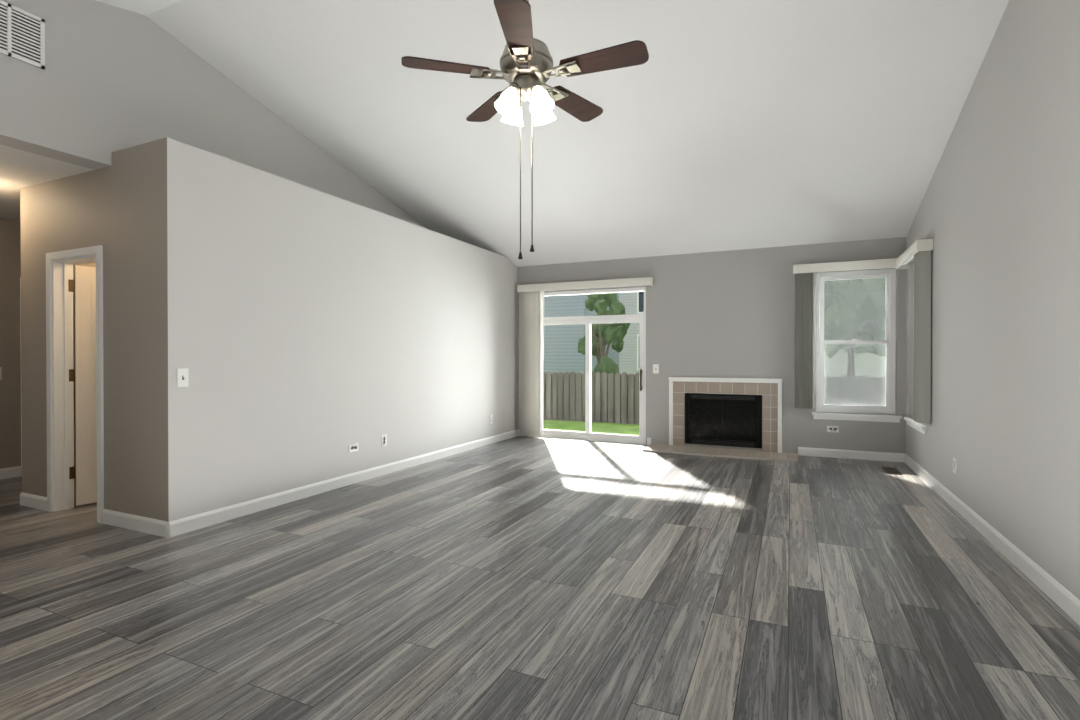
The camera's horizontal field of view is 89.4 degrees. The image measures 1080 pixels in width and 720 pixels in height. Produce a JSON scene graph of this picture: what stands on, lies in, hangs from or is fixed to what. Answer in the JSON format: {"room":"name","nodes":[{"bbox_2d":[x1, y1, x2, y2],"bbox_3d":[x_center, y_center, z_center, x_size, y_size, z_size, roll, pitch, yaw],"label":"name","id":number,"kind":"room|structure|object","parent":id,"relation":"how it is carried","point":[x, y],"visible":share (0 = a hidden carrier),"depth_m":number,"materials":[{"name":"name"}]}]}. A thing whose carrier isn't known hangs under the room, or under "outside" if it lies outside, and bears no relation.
{"room":"living room","nodes":[
{"label":"living room","id":0,"kind":"room"},
{"bbox_2d":[0,218,20,468],"bbox_3d":[-5.154,-0.105,4.965,0.200,2.420,9.200,0,0,25],"label":"wall","id":1,"kind":"structure","parent":0,"point":[10,355],"depth_m":5.12,"materials":[{"name":"beige paint"}]},
{"bbox_2d":[0,466,20,478],"bbox_3d":[-5.949,1.069,2.983,0.014,0.095,4.860,0,0,25],"label":"baseboard","id":2,"kind":"structure","parent":1,"relation":"attached to","point":[10,472],"depth_m":5.12,"materials":[{"name":"white wood"}]},
{"bbox_2d":[20,277,21,475],"bbox_3d":[-4.741,0.155,5.607,0.016,1.892,0.917,0,0,25],"label":"door frame","id":3,"kind":"structure","parent":1,"relation":"attached to","point":[21,402],"depth_m":5.19,"materials":[{"name":"white wood"}]},
{"bbox_2d":[0,145,92,220],"bbox_3d":[-4.109,-1.372,4.478,2.500,0.120,9.600,0,0,25],"label":"ceiling","id":4,"kind":"structure","parent":0,"point":[19,169],"depth_m":3.81,"materials":[{"name":"white paint"}]},
{"bbox_2d":[95,0,180,14],"bbox_3d":[-1.393,-1.909,0.587,5.680,1.341,4.800,0,0,25],"label":"ceiling slope","id":5,"kind":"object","parent":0,"point":[145,7],"visible":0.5,"depth_m":3.71,"materials":[{"name":"white paint"}]},
{"bbox_2d":[0,0,426,228],"bbox_3d":[-2.882,-1.899,3.912,0.200,1.181,9.600,0,0,25],"label":"wall","id":6,"kind":"structure","parent":0,"point":[101,87],"depth_m":3.78,"materials":[{"name":"grey paint"}]},
{"bbox_2d":[0,0,44,69],"bbox_3d":[-3.097,-1.925,3.185,0.014,0.300,0.330,0,0,25],"label":"air vent","id":7,"kind":"object","parent":6,"relation":"in","point":[22,35],"visible":1,"depth_m":3.24,"materials":[{"name":"white metal"}]},
{"bbox_2d":[0,436,1079,719],"bbox_3d":[-1.528,1.165,3.308,8.180,0.100,9.600,0,0,25],"label":"floor","id":8,"kind":"structure","parent":0,"point":[530,578],"depth_m":2.51,"materials":[{"name":"laminate"}]},
{"bbox_2d":[20,492,46,510],"bbox_3d":[-3.790,1.062,4.096,0.370,0.095,0.014,0,0,25],"label":"baseboard","id":9,"kind":"structure","parent":8,"relation":"on","point":[28,500],"depth_m":4.09,"materials":[{"name":"white wood"}]},
{"bbox_2d":[102,509,163,536],"bbox_3d":[-2.663,1.065,3.579,0.690,0.095,0.014,0,0,25],"label":"baseboard","id":10,"kind":"structure","parent":8,"relation":"on","point":[109,517],"depth_m":3.57,"materials":[{"name":"white wood"}]},
{"bbox_2d":[20,137,516,521],"bbox_3d":[-2.150,-0.156,5.995,1.800,2.510,4.822,0,0,25],"label":"wall box","id":11,"kind":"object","parent":8,"relation":"on","point":[305,335],"visible":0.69,"depth_m":4.09,"materials":[{"name":"beige paint"}]},
{"bbox_2d":[46,245,103,522],"bbox_3d":[-3.274,0.165,3.919,0.694,1.892,0.136,0,0,25],"label":"trim","id":12,"kind":"structure","parent":11,"relation":"attached to","point":[59,384],"depth_m":4.00,"materials":[{"name":"white wood"}]},
{"bbox_2d":[68,265,96,505],"bbox_3d":[-3.312,0.192,4.301,0.235,1.810,0.589,0,0,25],"label":"closet door","id":13,"kind":"structure","parent":11,"relation":"attached to","point":[82,287],"depth_m":4.15,"materials":[{"name":"white paint"}]},
{"bbox_2d":[177,368,188,386],"bbox_3d":[-2.291,0.113,3.510,0.017,0.118,0.072,0,0,25],"label":"switch plate","id":14,"kind":"object","parent":11,"relation":"attached to","point":[182,377],"visible":1,"depth_m":3.51,"materials":[{"name":"white plastic"}]},
{"bbox_2d":[164,429,519,537],"bbox_3d":[-1.328,1.053,5.618,0.014,0.095,4.834,0,0,25],"label":"baseboard","id":15,"kind":"structure","parent":11,"relation":"attached to","point":[187,524],"depth_m":4.41,"materials":[{"name":"white wood"}]},
{"bbox_2d":[349,443,358,452],"bbox_3d":[-1.665,0.785,4.888,0.007,0.072,0.118,0,0,25],"label":"electrical outlet plate","id":16,"kind":"object","parent":11,"relation":"attached to","point":[354,447],"visible":1,"depth_m":4.89,"materials":[{"name":"white plastic"}]},
{"bbox_2d":[381,434,386,446],"bbox_3d":[-1.499,0.773,5.251,0.007,0.118,0.072,0,0,25],"label":"electrical outlet plate","id":17,"kind":"object","parent":11,"relation":"attached to","point":[383,440],"visible":1,"depth_m":5.25,"materials":[{"name":"white plastic"}]},
{"bbox_2d":[642,377,797,462],"bbox_3d":[2.215,0.656,6.676,1.690,0.878,1.050,0,0,25],"label":"fireplace","id":18,"kind":"object","parent":8,"relation":"on","point":[723,413],"visible":1,"depth_m":6.58,"materials":[{"name":"beige tile"}]},
{"bbox_2d":[881,467,901,474],"bbox_3d":[3.487,1.098,5.423,0.130,0.008,0.330,0,0,25],"label":"floor vent","id":19,"kind":"object","parent":8,"relation":"in","point":[890,470],"visible":0.92,"depth_m":5.41,"materials":[{"name":"brown metal"}]},
{"bbox_2d":[146,0,1008,266],"bbox_3d":[0.610,-1.935,4.950,5.680,1.341,4.800,0,0,25],"label":"ceiling slope","id":20,"kind":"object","parent":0,"point":[721,125],"visible":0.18,"depth_m":4.36,"materials":[{"name":"white paint"}]},
{"bbox_2d":[401,0,648,258],"bbox_3d":[-0.029,-1.459,2.647,1.104,1.954,1.143,0,0,25],"label":"ceiling fan","id":21,"kind":"object","parent":20,"relation":"hanging from","point":[527,68],"visible":1,"depth_m":2.57,"materials":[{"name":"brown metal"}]},
{"bbox_2d":[517,237,905,453],"bbox_3d":[0.433,-0.121,7.572,8.180,2.420,0.200,0,0,25],"label":"wall","id":22,"kind":"structure","parent":0,"point":[725,314],"depth_m":6.57,"materials":[{"name":"grey paint"}]},
{"bbox_2d":[517,277,652,436],"bbox_3d":[0.561,0.006,7.336,1.890,2.110,0.117,0,0,25],"label":"door blind","id":23,"kind":"object","parent":22,"relation":"attached to","point":[530,359],"visible":1,"depth_m":7.61,"materials":[{"name":"white plastic"}]},
{"bbox_2d":[526,287,645,444],"bbox_3d":[0.618,0.071,7.459,1.710,2.038,0.154,0,0,25],"label":"door frame","id":24,"kind":"structure","parent":22,"relation":"attached to","point":[608,291],"depth_m":7.32,"materials":[{"name":"white plastic"}]},
{"bbox_2d":[543,318,643,439],"bbox_3d":[0.622,0.250,7.470,1.616,1.596,0.116,0,0,25],"label":"door","id":25,"kind":"structure","parent":22,"relation":"in","point":[588,382],"depth_m":7.43,"materials":[{"name":"clear glass"}]},
{"bbox_2d":[653,364,658,372],"bbox_3d":[1.478,0.113,6.973,0.072,0.118,0.017,0,0,25],"label":"switch plate","id":26,"kind":"object","parent":22,"relation":"attached to","point":[655,368],"visible":1,"depth_m":6.97,"materials":[{"name":"white plastic"}]},
{"bbox_2d":[827,426,838,432],"bbox_3d":[3.298,0.778,6.147,0.118,0.072,0.007,0,0,25],"label":"outlet","id":27,"kind":"object","parent":22,"relation":"attached to","point":[832,428],"visible":1,"depth_m":6.14,"materials":[{"name":"white plastic"}]},
{"bbox_2d":[798,447,903,461],"bbox_3d":[3.430,1.051,6.085,1.005,0.095,0.014,0,0,25],"label":"baseboard","id":28,"kind":"structure","parent":22,"relation":"attached to","point":[804,451],"depth_m":6.06,"materials":[{"name":"white wood"}]},
{"bbox_2d":[812,269,901,422],"bbox_3d":[3.526,-0.164,6.111,0.860,1.673,0.195,0,0,25],"label":"window","id":29,"kind":"structure","parent":22,"relation":"in","point":[889,341],"depth_m":6.15,"materials":[{"name":"white plastic"}]},
{"bbox_2d":[793,258,896,408],"bbox_3d":[3.383,-0.267,6.039,1.060,1.630,0.117,0,0,25],"label":"window blind","id":30,"kind":"object","parent":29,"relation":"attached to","point":[805,335],"visible":0.83,"depth_m":6.18,"materials":[{"name":"grey fabric"}]},
{"bbox_2d":[906,0,1079,599],"bbox_3d":[2.099,-0.676,1.633,0.200,3.600,9.600,0,0,25],"label":"wall","id":31,"kind":"structure","parent":0,"point":[997,219],"depth_m":3.03,"materials":[{"name":"grey paint"}]},
{"bbox_2d":[895,239,932,423],"bbox_3d":[3.587,-0.252,5.265,0.117,1.610,1.100,0,0,25],"label":"window blind","id":32,"kind":"object","parent":31,"relation":"attached to","point":[919,251],"visible":1,"depth_m":4.81,"materials":[{"name":"grey fabric"}]},
{"bbox_2d":[904,417,926,434],"bbox_3d":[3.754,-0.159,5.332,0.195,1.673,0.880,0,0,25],"label":"window sill","id":33,"kind":"structure","parent":31,"relation":"in","point":[919,427],"depth_m":5.28,"materials":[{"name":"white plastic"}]},
{"bbox_2d":[953,457,956,473],"bbox_3d":[3.109,0.790,4.093,0.007,0.118,0.072,0,0,25],"label":"electrical outlet plate","id":34,"kind":"object","parent":31,"relation":"attached to","point":[954,465],"visible":1,"depth_m":4.08,"materials":[{"name":"white plastic"}]},
{"bbox_2d":[904,453,1079,625],"bbox_3d":[2.001,1.077,1.688,0.014,0.095,9.200,0,0,25],"label":"baseboard","id":35,"kind":"structure","parent":31,"relation":"attached to","point":[1063,598],"depth_m":3.03,"materials":[{"name":"white wood"}]},
{"label":"outside","id":36,"kind":"structure","parent":0,"visible":0},
{"bbox_2d":[543,420,638,435],"bbox_3d":[12.457,1.425,27.039,120.000,0.200,100.000,0,0,25],"label":"lawn","id":37,"kind":"structure","parent":36,"point":[632,429],"depth_m":11.46,"materials":[{"name":"green plant"}]},
{"bbox_2d":[543,293,618,373],"bbox_3d":[-2.966,-2.735,24.456,12.900,8.150,5.320,0,0,25],"label":"house","id":38,"kind":"structure","parent":37,"relation":"on","point":[566,308],"depth_m":20.28,"materials":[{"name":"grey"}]},
{"bbox_2d":[578,293,629,373],"bbox_3d":[2.000,-1.986,17.008,1.580,6.740,1.656,0,0,25],"label":"tree","id":39,"kind":"object","parent":37,"relation":"on","point":[617,337],"depth_m":16.75,"materials":[{"name":"green plant"}]},
{"bbox_2d":[543,371,885,424],"bbox_3d":[4.121,0.846,11.137,30.113,1.145,0.154,0,0,25],"label":"fence","id":40,"kind":"object","parent":37,"relation":"on","point":[629,413],"depth_m":12.27,"materials":[{"name":"brown wood"}]},
{"bbox_2d":[619,291,885,377],"bbox_3d":[15.853,-2.934,24.343,24.400,8.550,8.820,0,0,25],"label":"house","id":41,"kind":"structure","parent":37,"relation":"on","point":[631,345],"depth_m":25.19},
{"bbox_2d":[824,277,885,377],"bbox_3d":[9.243,-1.694,16.410,3.706,6.162,3.181,0,0,25],"label":"tree","id":42,"kind":"object","parent":37,"relation":"on","point":[830,284],"depth_m":15.47,"materials":[{"name":"green plant"}]}
]}

